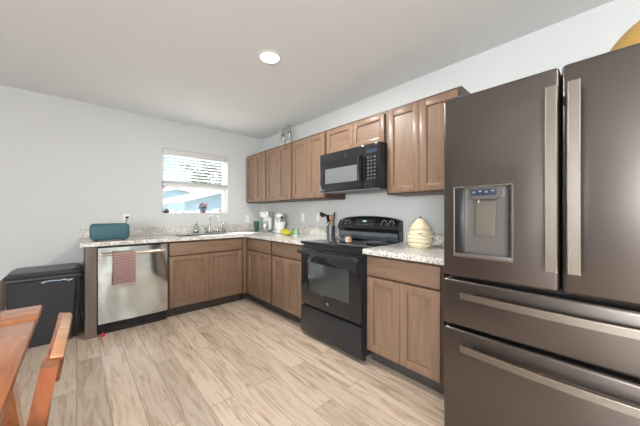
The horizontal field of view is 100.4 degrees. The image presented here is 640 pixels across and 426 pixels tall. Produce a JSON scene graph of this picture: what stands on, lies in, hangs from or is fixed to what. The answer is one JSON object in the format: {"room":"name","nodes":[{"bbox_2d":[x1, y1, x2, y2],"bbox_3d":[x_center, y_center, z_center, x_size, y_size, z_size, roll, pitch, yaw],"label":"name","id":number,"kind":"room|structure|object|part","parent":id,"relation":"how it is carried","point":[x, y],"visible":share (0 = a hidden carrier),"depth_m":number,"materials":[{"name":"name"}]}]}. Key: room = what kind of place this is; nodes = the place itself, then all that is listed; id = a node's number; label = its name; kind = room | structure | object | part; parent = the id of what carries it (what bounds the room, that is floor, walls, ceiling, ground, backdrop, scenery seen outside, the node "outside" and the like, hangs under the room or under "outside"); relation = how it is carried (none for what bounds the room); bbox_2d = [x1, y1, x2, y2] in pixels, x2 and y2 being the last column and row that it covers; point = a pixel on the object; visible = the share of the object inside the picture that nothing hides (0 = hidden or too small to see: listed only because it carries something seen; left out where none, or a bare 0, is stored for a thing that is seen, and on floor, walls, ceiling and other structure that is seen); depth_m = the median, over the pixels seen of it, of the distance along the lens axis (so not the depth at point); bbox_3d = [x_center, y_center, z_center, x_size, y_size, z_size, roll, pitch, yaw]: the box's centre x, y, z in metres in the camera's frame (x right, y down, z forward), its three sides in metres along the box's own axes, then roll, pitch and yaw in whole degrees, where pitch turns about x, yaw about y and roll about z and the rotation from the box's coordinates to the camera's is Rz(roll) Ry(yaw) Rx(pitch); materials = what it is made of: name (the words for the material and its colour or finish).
{"room":"kitchen","nodes":[
{"label":"kitchen","id":0,"kind":"room"},
{"bbox_2d":[0,85,261,320],"bbox_3d":[-3.179,-0.019,2.571,5.848,2.434,0.140,0,0,-42],"label":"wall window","id":1,"kind":"structure","parent":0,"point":[67,166],"depth_m":2.96,"materials":[{"name":"grey paint"}]},
{"bbox_2d":[123,214,129,223],"bbox_3d":[-2.342,0.073,3.234,0.072,0.116,0.008,0,0,-42],"label":"outlet","id":2,"kind":"object","parent":1,"relation":"attached to","point":[124,215],"visible":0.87,"depth_m":3.23,"materials":[{"name":"white plastic"}]},
{"bbox_2d":[162,156,224,212],"bbox_3d":[-1.810,-0.426,3.867,0.886,0.856,0.060,0,0,-42],"label":"window","id":3,"kind":"structure","parent":1,"relation":"attached to","point":[167,187],"depth_m":3.89,"materials":[{"name":"white plastic"}]},
{"bbox_3d":[-1.807,-0.363,3.864,0.814,0.058,0.050,0,0,-42],"label":"meeting rail","id":4,"kind":"part","parent":3,"relation":"part of","materials":[{"name":"white plastic"}]},
{"bbox_2d":[162,148,227,189],"bbox_3d":[-1.758,-0.606,3.811,0.878,0.488,0.080,0,0,-42],"label":"window blind","id":5,"kind":"object","parent":1,"relation":"attached to","point":[170,152],"visible":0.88,"depth_m":3.77,"materials":[{"name":"grey plastic"}]},
{"bbox_3d":[-1.765,-0.384,3.818,0.866,0.044,0.052,0,0,-42],"label":"rail","id":6,"kind":"part","parent":5,"relation":"part of","materials":[{"name":"grey plastic"}]},
{"bbox_2d":[197,202,206,212],"bbox_3d":[-1.702,-0.079,3.872,0.127,0.159,0.084,0,0,-15],"label":"flower pot","id":7,"kind":"object","parent":1,"relation":"on","point":[202,205],"visible":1,"depth_m":3.85,"materials":[{"name":"purple ceramic"}]},
{"bbox_2d":[245,215,249,222],"bbox_3d":[-1.169,0.095,4.304,0.072,0.116,0.008,0,0,-42],"label":"light switch","id":8,"kind":"object","parent":1,"relation":"attached to","point":[247,217],"visible":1,"depth_m":4.30,"materials":[{"name":"white plastic"}]},
{"bbox_2d":[80,224,261,237],"bbox_3d":[-1.814,0.229,3.707,2.256,0.103,0.020,0,0,-42],"label":"backsplash","id":9,"kind":"structure","parent":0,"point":[135,231],"depth_m":3.60,"materials":[{"name":"stone"}]},
{"bbox_2d":[17,293,443,425],"bbox_3d":[-0.664,1.238,-0.083,5.988,0.080,7.452,0,0,-42],"label":"floor","id":10,"kind":"structure","parent":0,"point":[243,362],"depth_m":1.90,"materials":[{"name":"brown wood"}]},
{"bbox_2d":[0,281,5,310],"bbox_3d":[-1.755,0.785,1.175,0.430,0.828,0.481,0,0,-42],"label":"padded chair","id":11,"kind":"object","parent":10,"relation":"on","point":[2,283],"visible":0.39,"depth_m":1.45,"materials":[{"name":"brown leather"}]},
{"bbox_2d":[0,305,42,425],"bbox_3d":[-1.305,0.821,0.555,0.958,0.769,1.092,0,0,-42],"label":"dining table","id":12,"kind":"object","parent":10,"relation":"on","point":[17,326],"visible":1,"depth_m":0.97,"materials":[{"name":"orange wood"}]},
{"bbox_3d":[-1.179,0.876,1.026,0.138,0.659,0.147,0,0,-42],"label":"leg","id":13,"kind":"part","parent":12,"relation":"part of","materials":[{"name":"orange wood"}]},
{"bbox_2d":[1,263,82,347],"bbox_3d":[-2.629,0.863,2.563,0.524,0.666,0.500,0,0,-42],"label":"storage bin","id":14,"kind":"object","parent":10,"relation":"on","point":[55,288],"visible":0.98,"depth_m":2.42,"materials":[{"name":"grey plastic"}]},
{"bbox_3d":[-2.629,0.567,2.563,0.524,0.074,0.500,0,0,-42],"label":"lid","id":15,"kind":"part","parent":14,"relation":"part of","materials":[{"name":"grey plastic"}]},
{"bbox_2d":[26,312,71,425],"bbox_3d":[-0.910,0.767,0.614,0.485,0.863,0.432,0,0,-40],"label":"dining chair","id":16,"kind":"object","parent":10,"relation":"on","point":[50,370],"visible":1,"depth_m":0.60,"materials":[{"name":"brown wood"}]},
{"bbox_3d":[-0.642,0.770,0.594,0.090,0.858,0.054,0,0,-40],"label":"post","id":17,"kind":"part","parent":16,"relation":"part of","materials":[{"name":"red wood"}]},
{"bbox_3d":[-0.887,0.770,0.882,0.090,0.858,0.054,0,0,-40],"label":"post","id":18,"kind":"part","parent":16,"relation":"part of","materials":[{"name":"red wood"}]},
{"bbox_3d":[-0.741,0.370,0.758,0.041,0.059,0.350,0,0,-40],"label":"rail","id":19,"kind":"part","parent":16,"relation":"part of","materials":[{"name":"red wood"}]},
{"bbox_2d":[79,302,82,331],"bbox_3d":[-2.508,1.087,2.804,0.345,0.220,0.016,0,0,44],"label":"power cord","id":20,"kind":"object","parent":10,"relation":"on","point":[79,302],"visible":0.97,"depth_m":2.90,"materials":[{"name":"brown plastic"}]},
{"bbox_2d":[84,247,96,339],"bbox_3d":[-2.391,0.762,2.771,0.086,0.872,0.624,0,0,-42],"label":"end panel","id":21,"kind":"object","parent":10,"relation":"on","point":[90,253],"visible":0.87,"depth_m":2.54,"materials":[{"name":"brown wood"}]},
{"bbox_3d":[-2.423,0.762,2.756,0.018,0.872,0.605,0,0,-42],"label":"panel","id":22,"kind":"part","parent":21,"relation":"part of","materials":[{"name":"brown wood"}]},
{"bbox_2d":[97,242,167,334],"bbox_3d":[-2.102,0.765,2.972,0.596,0.866,0.660,0,0,-42],"label":"dishwasher","id":23,"kind":"object","parent":10,"relation":"on","point":[145,302],"visible":0.89,"depth_m":2.77,"materials":[{"name":"silver metal"}]},
{"bbox_2d":[113,251,135,288],"bbox_3d":[-1.955,0.560,2.669,0.185,0.352,0.053,0,0,-42],"label":"dish towel","id":24,"kind":"object","parent":23,"relation":"hanging from","point":[124,263],"visible":1,"depth_m":2.65,"materials":[{"name":"red fabric"}]},
{"bbox_3d":[-1.959,1.142,2.816,0.594,0.112,0.023,0,0,-42],"label":"kick plate","id":25,"kind":"part","parent":23,"relation":"part of","materials":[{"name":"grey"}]},
{"bbox_3d":[-1.898,0.406,2.748,0.544,0.025,0.056,0,0,-42],"label":"handle","id":26,"kind":"part","parent":23,"relation":"part of","materials":[{"name":"silver metal"}]},
{"bbox_2d":[166,237,246,316],"bbox_3d":[-1.553,0.762,3.527,0.947,0.872,0.637,0,0,-42],"label":"base cabinet","id":27,"kind":"object","parent":10,"relation":"on","point":[201,274],"depth_m":3.28,"materials":[{"name":"brown wood"}]},
{"bbox_3d":[-1.538,0.789,3.159,0.437,0.578,0.019,0,0,-42],"label":"door","id":28,"kind":"part","parent":27,"relation":"part of","materials":[{"name":"brown wood"}]},
{"bbox_3d":[-1.376,0.414,3.307,0.876,0.144,0.019,0,0,-42],"label":"false drawer","id":29,"kind":"part","parent":27,"relation":"part of","materials":[{"name":"brown wood"}]},
{"bbox_2d":[79,224,338,247],"bbox_3d":[-1.188,0.250,3.030,2.284,0.144,1.863,0,0,-42],"label":"countertop","id":30,"kind":"structure","parent":27,"relation":"on","point":[138,235],"depth_m":3.33,"materials":[{"name":"stone"}]},
{"bbox_2d":[89,223,129,240],"bbox_3d":[-2.174,0.194,2.761,0.321,0.172,0.171,0,0,-42],"label":"bread box","id":31,"kind":"object","parent":30,"relation":"on","point":[102,231],"visible":0.98,"depth_m":2.70,"materials":[{"name":"teal ceramic"}]},
{"bbox_2d":[174,233,227,236],"bbox_3d":[-1.541,0.392,3.514,0.656,0.213,0.346,0,0,-42],"label":"sink","id":32,"kind":"object","parent":30,"relation":"in","point":[206,233],"visible":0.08,"depth_m":3.64,"materials":[{"name":"silver metal"}]},
{"bbox_2d":[204,213,221,232],"bbox_3d":[-1.536,0.143,3.813,0.256,0.274,0.093,0,0,-42],"label":"faucet","id":33,"kind":"object","parent":30,"relation":"on","point":[209,231],"visible":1,"depth_m":3.81,"materials":[{"name":"silver metal"}]},
{"bbox_3d":[-1.517,0.135,3.825,0.147,0.258,0.034,0,0,-18],"label":"spout","id":34,"kind":"part","parent":33,"relation":"part of","materials":[{"name":"silver metal"}]},
{"bbox_2d":[254,221,258,230],"bbox_3d":[-0.970,0.203,4.076,0.086,0.155,0.086,0,0,-42],"label":"tumbler","id":35,"kind":"object","parent":30,"relation":"on","point":[256,223],"visible":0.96,"depth_m":4.04,"materials":[{"name":"green glass"}]},
{"bbox_2d":[260,212,272,231],"bbox_3d":[-0.815,0.130,4.045,0.130,0.300,0.226,0,0,13],"label":"coffee maker","id":36,"kind":"object","parent":30,"relation":"on","point":[267,226],"visible":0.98,"depth_m":4.07,"materials":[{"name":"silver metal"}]},
{"bbox_2d":[272,213,284,232],"bbox_3d":[-0.582,0.138,3.815,0.156,0.284,0.313,0,0,-22],"label":"stand mixer","id":37,"kind":"object","parent":30,"relation":"on","point":[278,225],"visible":0.96,"depth_m":3.73,"materials":[{"name":"white plastic"}]},
{"bbox_2d":[274,222,284,230],"bbox_3d":[-0.568,0.186,3.779,0.156,0.125,0.156,0,0,-22],"label":"bowl","id":38,"kind":"object","parent":37,"relation":"on","point":[278,225],"depth_m":3.72,"materials":[{"name":"white ceramic"}]},
{"bbox_2d":[280,228,292,234],"bbox_3d":[-0.403,0.232,3.411,0.204,0.092,0.130,0,0,33],"label":"banana bunch","id":39,"kind":"object","parent":30,"relation":"on","point":[285,231],"visible":0.86,"depth_m":3.38,"materials":[{"name":"yellow food"}]},
{"bbox_2d":[293,228,298,236],"bbox_3d":[-0.283,0.231,3.167,0.074,0.098,0.074,0,0,-42],"label":"candle jar","id":40,"kind":"object","parent":30,"relation":"on","point":[295,230],"visible":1,"depth_m":3.13,"materials":[{"name":"green glass"}]},
{"bbox_2d":[326,226,334,236],"bbox_3d":[0.125,0.215,3.113,0.100,0.130,0.100,0,0,-42],"label":"utensil crock","id":41,"kind":"object","parent":30,"relation":"on","point":[330,229],"visible":0.9,"depth_m":3.07,"materials":[{"name":"grey metal"}]},
{"bbox_2d":[320,212,328,225],"bbox_3d":[0.064,0.129,3.120,0.137,0.280,0.071,0,0,6],"label":"ladle","id":42,"kind":"object","parent":41,"relation":"in","point":[322,214],"visible":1,"depth_m":3.11,"materials":[{"name":"grey"}]},
{"bbox_2d":[329,214,333,225],"bbox_3d":[0.116,0.140,3.085,0.055,0.260,0.085,0,0,-42],"label":"wooden spoon","id":43,"kind":"object","parent":41,"relation":"in","point":[331,216],"visible":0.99,"depth_m":3.06,"materials":[{"name":"beige wood"}]},
{"bbox_3d":[-1.214,0.789,3.455,0.437,0.578,0.019,0,0,-42],"label":"door","id":44,"kind":"part","parent":27,"relation":"part of","materials":[{"name":"brown wood"}]},
{"bbox_3d":[-1.020,0.707,3.620,0.032,0.762,0.055,0,0,-42],"label":"corner filler","id":45,"kind":"part","parent":27,"relation":"part of","materials":[{"name":"brown wood"}]},
{"bbox_2d":[247,238,277,311],"bbox_3d":[-0.560,0.762,3.584,0.610,0.872,0.608,0,0,-42],"label":"base cabinet","id":46,"kind":"object","parent":10,"relation":"on","point":[259,252],"visible":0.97,"depth_m":3.35,"materials":[{"name":"brown wood"}]},
{"bbox_3d":[-0.875,0.789,3.491,0.019,0.578,0.285,0,0,-42],"label":"door","id":47,"kind":"part","parent":46,"relation":"part of","materials":[{"name":"brown wood"}]},
{"bbox_3d":[-0.778,0.414,3.385,0.019,0.144,0.572,0,0,-42],"label":"drawer","id":48,"kind":"part","parent":46,"relation":"part of","materials":[{"name":"brown wood"}]},
{"bbox_3d":[-0.681,0.789,3.278,0.019,0.578,0.285,0,0,-42],"label":"door","id":49,"kind":"part","parent":46,"relation":"part of","materials":[{"name":"brown wood"}]},
{"bbox_2d":[272,241,303,323],"bbox_3d":[-0.147,0.762,3.132,0.610,0.872,0.608,0,0,-42],"label":"base cabinet","id":50,"kind":"object","parent":10,"relation":"on","point":[286,262],"visible":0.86,"depth_m":2.92,"materials":[{"name":"brown wood"}]},
{"bbox_3d":[-0.463,0.789,3.039,0.019,0.578,0.285,0,0,-42],"label":"door","id":51,"kind":"part","parent":50,"relation":"part of","materials":[{"name":"brown wood"}]},
{"bbox_3d":[-0.366,0.414,2.932,0.019,0.144,0.572,0,0,-42],"label":"drawer","id":52,"kind":"part","parent":50,"relation":"part of","materials":[{"name":"brown wood"}]},
{"bbox_3d":[-0.356,0.707,2.942,0.004,0.762,0.608,0,0,-42],"label":"frame","id":53,"kind":"part","parent":50,"relation":"part of","materials":[{"name":"brown wood"}]},
{"bbox_3d":[-0.269,0.789,2.826,0.019,0.578,0.285,0,0,-42],"label":"door","id":54,"kind":"part","parent":50,"relation":"part of","materials":[{"name":"brown wood"}]},
{"bbox_2d":[297,216,402,360],"bbox_3d":[0.279,0.614,2.578,0.688,1.168,0.762,0,0,-42],"label":"range","id":55,"kind":"object","parent":10,"relation":"on","point":[333,270],"visible":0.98,"depth_m":2.38,"materials":[{"name":"black metal"}]},
{"bbox_3d":[0.046,0.374,2.366,0.058,0.036,0.754,0,0,-42],"label":"handle","id":56,"kind":"part","parent":55,"relation":"part of","materials":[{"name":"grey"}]},
{"bbox_3d":[0.080,0.613,2.396,0.036,0.546,0.762,0,0,-42],"label":"oven door","id":57,"kind":"part","parent":55,"relation":"part of","materials":[{"name":"black ceramic"}]},
{"bbox_3d":[0.080,1.035,2.396,0.036,0.254,0.762,0,0,-42],"label":"drawer","id":58,"kind":"part","parent":55,"relation":"part of","materials":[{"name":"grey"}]},
{"bbox_2d":[345,237,351,241],"bbox_3d":[0.263,0.238,2.479,0.068,0.070,0.069,0,0,-42],"label":"candle","id":59,"kind":"object","parent":55,"relation":"on","point":[347,239],"visible":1,"depth_m":2.45,"materials":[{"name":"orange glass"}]},
{"bbox_2d":[301,237,398,250],"bbox_3d":[0.276,0.288,2.575,0.573,0.028,0.762,0,0,-42],"label":"cooktop","id":60,"kind":"object","parent":55,"relation":"in","point":[338,243],"depth_m":2.49,"materials":[{"name":"black glass"}]},
{"bbox_3d":[0.466,0.097,2.749,0.026,0.070,0.260,0,0,-42],"label":"touch panel","id":61,"kind":"part","parent":55,"relation":"part of","materials":[{"name":"black plastic"}]},
{"bbox_3d":[0.472,0.226,2.754,0.013,0.092,0.750,0,0,-42],"label":"panel","id":62,"kind":"part","parent":55,"relation":"part of","materials":[{"name":"black metal"}]},
{"bbox_2d":[367,255,450,394],"bbox_3d":[0.790,0.762,2.104,0.610,0.872,0.608,0,0,-42],"label":"base cabinet","id":63,"kind":"object","parent":10,"relation":"on","point":[406,322],"visible":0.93,"depth_m":1.86,"materials":[{"name":"brown wood"}]},
{"bbox_3d":[0.475,0.789,2.011,0.019,0.578,0.285,0,0,-42],"label":"door","id":64,"kind":"part","parent":63,"relation":"part of","materials":[{"name":"brown wood"}]},
{"bbox_2d":[362,232,443,264],"bbox_3d":[0.816,0.250,2.049,0.644,0.144,0.728,0,0,-42],"label":"countertop","id":65,"kind":"structure","parent":63,"relation":"on","point":[434,255],"depth_m":1.98,"materials":[{"name":"stone"}]},
{"bbox_2d":[407,217,435,247],"bbox_3d":[0.835,0.155,2.201,0.211,0.250,0.224,0,0,-42],"label":"cookie jar","id":66,"kind":"object","parent":65,"relation":"on","point":[420,233],"visible":1,"depth_m":2.13,"materials":[{"name":"beige ceramic"}]},
{"bbox_3d":[0.830,0.085,2.206,0.175,0.090,0.175,0,0,-42],"label":"lid","id":67,"kind":"part","parent":66,"relation":"part of","materials":[{"name":"beige ceramic"}]},
{"bbox_3d":[0.572,0.414,1.905,0.019,0.144,0.572,0,0,-42],"label":"drawer","id":68,"kind":"part","parent":63,"relation":"part of","materials":[{"name":"brown wood"}]},
{"bbox_3d":[0.669,0.789,1.798,0.019,0.578,0.285,0,0,-42],"label":"door","id":69,"kind":"part","parent":63,"relation":"part of","materials":[{"name":"brown wood"}]},
{"bbox_2d":[444,43,639,425],"bbox_3d":[1.239,0.307,1.315,0.952,1.782,0.899,0,0,-42],"label":"refrigerator","id":70,"kind":"object","parent":10,"relation":"on","point":[542,170],"visible":1,"depth_m":1.07,"materials":[{"name":"grey metal"}]},
{"bbox_3d":[0.748,0.043,1.239,0.005,0.343,0.248,0,0,-42],"label":"dispenser frame","id":71,"kind":"part","parent":70,"relation":"part of","materials":[{"name":"grey"}]},
{"bbox_3d":[0.811,-0.130,1.231,0.078,0.888,0.446,0,0,-42],"label":"door","id":72,"kind":"part","parent":70,"relation":"part of","materials":[{"name":"grey metal"}]},
{"bbox_3d":[0.964,0.444,1.064,0.078,0.228,0.899,0,0,-42],"label":"drawer","id":73,"kind":"part","parent":70,"relation":"part of","materials":[{"name":"grey metal"}]},
{"bbox_3d":[0.964,0.853,1.064,0.078,0.558,0.899,0,0,-42],"label":"freezer drawer","id":74,"kind":"part","parent":70,"relation":"part of","materials":[{"name":"grey metal"}]},
{"bbox_3d":[0.912,0.393,1.016,0.065,0.029,0.705,0,0,-42],"label":"handle","id":75,"kind":"part","parent":70,"relation":"part of","materials":[{"name":"silver metal"}]},
{"bbox_3d":[0.896,0.379,1.002,0.024,0.003,0.704,0,0,-42],"label":"edge trim","id":76,"kind":"part","parent":70,"relation":"part of","materials":[{"name":"grey metal"}]},
{"bbox_3d":[0.912,0.645,1.016,0.065,0.029,0.705,0,0,-42],"label":"handle","id":77,"kind":"part","parent":70,"relation":"part of","materials":[{"name":"silver metal"}]},
{"bbox_3d":[0.896,0.630,1.002,0.024,0.003,0.704,0,0,-42],"label":"edge trim","id":78,"kind":"part","parent":70,"relation":"part of","materials":[{"name":"grey metal"}]},
{"bbox_3d":[0.898,-0.130,1.034,0.060,0.713,0.031,0,0,-42],"label":"handle","id":79,"kind":"part","parent":70,"relation":"part of","materials":[{"name":"silver metal"}]},
{"bbox_3d":[0.881,-0.130,1.018,0.015,0.712,0.035,0,0,-42],"label":"edge trim","id":80,"kind":"part","parent":70,"relation":"part of","materials":[{"name":"grey metal"}]},
{"bbox_3d":[0.942,-0.130,0.987,0.060,0.713,0.031,0,0,-42],"label":"handle","id":81,"kind":"part","parent":70,"relation":"part of","materials":[{"name":"silver metal"}]},
{"bbox_3d":[0.924,-0.130,0.971,0.015,0.712,0.035,0,0,-42],"label":"edge trim","id":82,"kind":"part","parent":70,"relation":"part of","materials":[{"name":"grey metal"}]},
{"bbox_3d":[1.116,-0.130,0.896,0.078,0.888,0.446,0,0,-42],"label":"door","id":83,"kind":"part","parent":70,"relation":"part of","materials":[{"name":"grey metal"}]},
{"bbox_2d":[610,20,639,50],"bbox_3d":[1.460,-0.714,1.041,0.536,0.258,0.536,0,0,-42],"label":"round basket","id":84,"kind":"object","parent":70,"relation":"on","point":[632,36],"visible":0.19,"depth_m":1.06,"materials":[{"name":"brown wicker"}]},
{"bbox_2d":[0,0,613,138],"bbox_3d":[-0.664,-1.296,-0.083,5.988,0.120,7.452,0,0,-42],"label":"ceiling","id":85,"kind":"structure","parent":0,"point":[193,62],"depth_m":2.00,"materials":[{"name":"white paint"}]},
{"bbox_2d":[257,50,281,64],"bbox_3d":[-0.398,-1.231,2.114,0.196,0.008,0.196,0,0,-42],"label":"recessed light","id":86,"kind":"object","parent":85,"relation":"in","point":[271,57],"visible":1,"depth_m":2.11,"materials":[{"name":"white paint"}]},
{"bbox_2d":[262,0,639,242],"bbox_3d":[1.496,-0.019,1.887,0.140,2.434,7.452,0,0,-42],"label":"wall","id":87,"kind":"structure","parent":0,"point":[593,32],"depth_m":2.22,"materials":[{"name":"grey paint"}]},
{"bbox_2d":[246,150,283,203],"bbox_3d":[-0.851,-0.526,4.113,0.327,0.739,0.609,0,0,-42],"label":"upper cabinet","id":88,"kind":"object","parent":87,"relation":"attached to","point":[256,164],"visible":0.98,"depth_m":3.97,"materials":[{"name":"brown wood"}]},
{"bbox_3d":[-1.062,-0.522,4.116,0.019,0.703,0.286,0,0,-42],"label":"door","id":89,"kind":"part","parent":88,"relation":"part of","materials":[{"name":"brown wood"}]},
{"bbox_3d":[-0.955,-0.526,4.018,0.004,0.739,0.609,0,0,-42],"label":"frame","id":90,"kind":"part","parent":88,"relation":"part of","materials":[{"name":"brown wood"}]},
{"bbox_3d":[-0.867,-0.522,3.902,0.019,0.703,0.286,0,0,-42],"label":"door","id":91,"kind":"part","parent":88,"relation":"part of","materials":[{"name":"brown wood"}]},
{"bbox_2d":[267,142,304,202],"bbox_3d":[-0.440,-0.526,3.662,0.327,0.739,0.609,0,0,-42],"label":"upper cabinet","id":92,"kind":"object","parent":87,"relation":"attached to","point":[279,159],"visible":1,"depth_m":3.52,"materials":[{"name":"brown wood"}]},
{"bbox_3d":[-0.651,-0.522,3.665,0.019,0.703,0.286,0,0,-42],"label":"door","id":93,"kind":"part","parent":92,"relation":"part of","materials":[{"name":"brown wood"}]},
{"bbox_3d":[-0.544,-0.526,3.567,0.004,0.739,0.609,0,0,-42],"label":"frame","id":94,"kind":"part","parent":92,"relation":"part of","materials":[{"name":"brown wood"}]},
{"bbox_2d":[279,128,285,145],"bbox_3d":[-0.513,-1.033,3.694,0.094,0.272,0.094,0,0,-42],"label":"glass jar","id":95,"kind":"object","parent":92,"relation":"on","point":[282,133],"visible":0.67,"depth_m":3.67,"materials":[{"name":"clear glass"}]},
{"bbox_3d":[-0.456,-0.522,3.452,0.019,0.703,0.286,0,0,-42],"label":"door","id":96,"kind":"part","parent":92,"relation":"part of","materials":[{"name":"brown wood"}]},
{"bbox_2d":[286,125,291,143],"bbox_3d":[-0.419,-1.038,3.590,0.094,0.283,0.094,0,0,-42],"label":"glass jar","id":97,"kind":"object","parent":92,"relation":"on","point":[288,130],"visible":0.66,"depth_m":3.56,"materials":[{"name":"clear glass"}]},
{"bbox_2d":[262,224,338,236],"bbox_3d":[-0.351,0.229,3.793,0.020,0.103,1.862,0,0,-42],"label":"backsplash","id":98,"kind":"structure","parent":87,"relation":"attached to","point":[302,229],"depth_m":3.52,"materials":[{"name":"stone"}]},
{"bbox_2d":[315,213,318,221],"bbox_3d":[-0.037,0.058,3.458,0.008,0.116,0.072,0,0,-42],"label":"light switch","id":99,"kind":"object","parent":87,"relation":"attached to","point":[316,214],"visible":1,"depth_m":3.46,"materials":[{"name":"white plastic"}]},
{"bbox_2d":[292,130,345,200],"bbox_3d":[-0.029,-0.526,3.211,0.327,0.739,0.609,0,0,-42],"label":"upper cabinet","id":100,"kind":"object","parent":87,"relation":"attached to","point":[306,152],"visible":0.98,"depth_m":3.10,"materials":[{"name":"brown wood"}]},
{"bbox_3d":[-0.240,-0.522,3.214,0.019,0.703,0.286,0,0,-42],"label":"door","id":101,"kind":"part","parent":100,"relation":"part of","materials":[{"name":"brown wood"}]},
{"bbox_3d":[-0.133,-0.526,3.117,0.004,0.739,0.609,0,0,-42],"label":"frame","id":102,"kind":"part","parent":100,"relation":"part of","materials":[{"name":"brown wood"}]},
{"bbox_3d":[-0.045,-0.522,3.001,0.019,0.703,0.286,0,0,-42],"label":"door","id":103,"kind":"part","parent":100,"relation":"part of","materials":[{"name":"brown wood"}]},
{"bbox_2d":[326,110,386,153],"bbox_3d":[0.434,-0.755,2.705,0.327,0.282,0.759,0,0,-42],"label":"upper cabinet","id":104,"kind":"object","parent":87,"relation":"attached to","point":[373,128],"visible":0.71,"depth_m":2.54,"materials":[{"name":"brown wood"}]},
{"bbox_3d":[0.197,-0.749,2.735,0.019,0.250,0.361,0,0,-42],"label":"door","id":105,"kind":"part","parent":104,"relation":"part of","materials":[{"name":"brown wood"}]},
{"bbox_2d":[320,142,386,194],"bbox_3d":[0.385,-0.408,2.660,0.459,0.404,0.757,0,0,-42],"label":"microwave","id":106,"kind":"object","parent":104,"relation":"attached to","point":[360,169],"visible":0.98,"depth_m":2.47,"materials":[{"name":"black metal"}]},
{"bbox_3d":[0.209,-0.412,2.618,0.036,0.393,0.584,0,0,-42],"label":"door","id":107,"kind":"part","parent":106,"relation":"part of","materials":[{"name":"black ceramic"}]},
{"bbox_3d":[0.352,-0.400,2.398,0.057,0.263,0.026,0,0,-42],"label":"handle","id":108,"kind":"part","parent":106,"relation":"part of","materials":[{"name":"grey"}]},
{"bbox_3d":[0.465,-0.412,2.337,0.036,0.393,0.172,0,0,-42],"label":"control panel","id":109,"kind":"part","parent":106,"relation":"part of","materials":[{"name":"black plastic"}]},
{"bbox_3d":[0.442,-0.749,2.466,0.019,0.250,0.361,0,0,-42],"label":"door","id":110,"kind":"part","parent":104,"relation":"part of","materials":[{"name":"brown wood"}]},
{"bbox_2d":[404,232,443,245],"bbox_3d":[1.047,0.229,2.260,0.020,0.103,0.728,0,0,-42],"label":"backsplash","id":111,"kind":"structure","parent":87,"relation":"attached to","point":[439,238],"depth_m":2.29,"materials":[{"name":"stone"}]},
{"bbox_2d":[387,86,470,195],"bbox_3d":[0.896,-0.526,2.198,0.327,0.739,0.609,0,0,-42],"label":"upper cabinet","id":112,"kind":"object","parent":87,"relation":"attached to","point":[415,130],"visible":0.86,"depth_m":2.10,"materials":[{"name":"brown wood"}]},
{"bbox_3d":[0.685,-0.522,2.201,0.019,0.703,0.286,0,0,-42],"label":"door","id":113,"kind":"part","parent":112,"relation":"part of","materials":[{"name":"brown wood"}]},
{"bbox_3d":[0.879,-0.522,1.987,0.019,0.703,0.286,0,0,-42],"label":"door","id":114,"kind":"part","parent":112,"relation":"part of","materials":[{"name":"brown wood"}]},
{"label":"outside","id":115,"kind":"structure","parent":0,"visible":0},
{"bbox_3d":[-14.232,1.548,30.441,60.000,0.100,55.838,0,0,-42],"label":"ground","id":116,"kind":"structure","parent":115,"visible":0},
{"bbox_2d":[163,188,195,199],"bbox_3d":[-14.691,-0.407,25.750,9.000,3.810,6.750,0,0,-42],"label":"neighbor house","id":117,"kind":"structure","parent":116,"relation":"on","point":[167,193],"depth_m":23.47,"materials":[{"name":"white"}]},
{"bbox_2d":[163,191,221,210],"bbox_3d":[-6.795,-0.167,18.876,8.000,3.330,7.550,0,0,-42],"label":"neighbor house","id":118,"kind":"structure","parent":116,"relation":"on","point":[213,199],"depth_m":14.79,"materials":[{"name":"blue"}]},
{"bbox_2d":[179,158,221,190],"bbox_3d":[-14.347,-3.406,34.420,6.692,9.813,6.992,0,0,3],"label":"leafy tree","id":119,"kind":"object","parent":116,"relation":"on","point":[195,158],"visible":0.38,"depth_m":33.55,"materials":[{"name":"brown plant"}]},
{"bbox_2d":[207,163,221,183],"bbox_3d":[-14.606,-3.198,40.066,6.119,9.396,5.043,0,0,-42],"label":"leafy tree","id":120,"kind":"object","parent":116,"relation":"on","point":[220,163],"visible":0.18,"depth_m":39.16,"materials":[{"name":"brown plant"}]}
]}

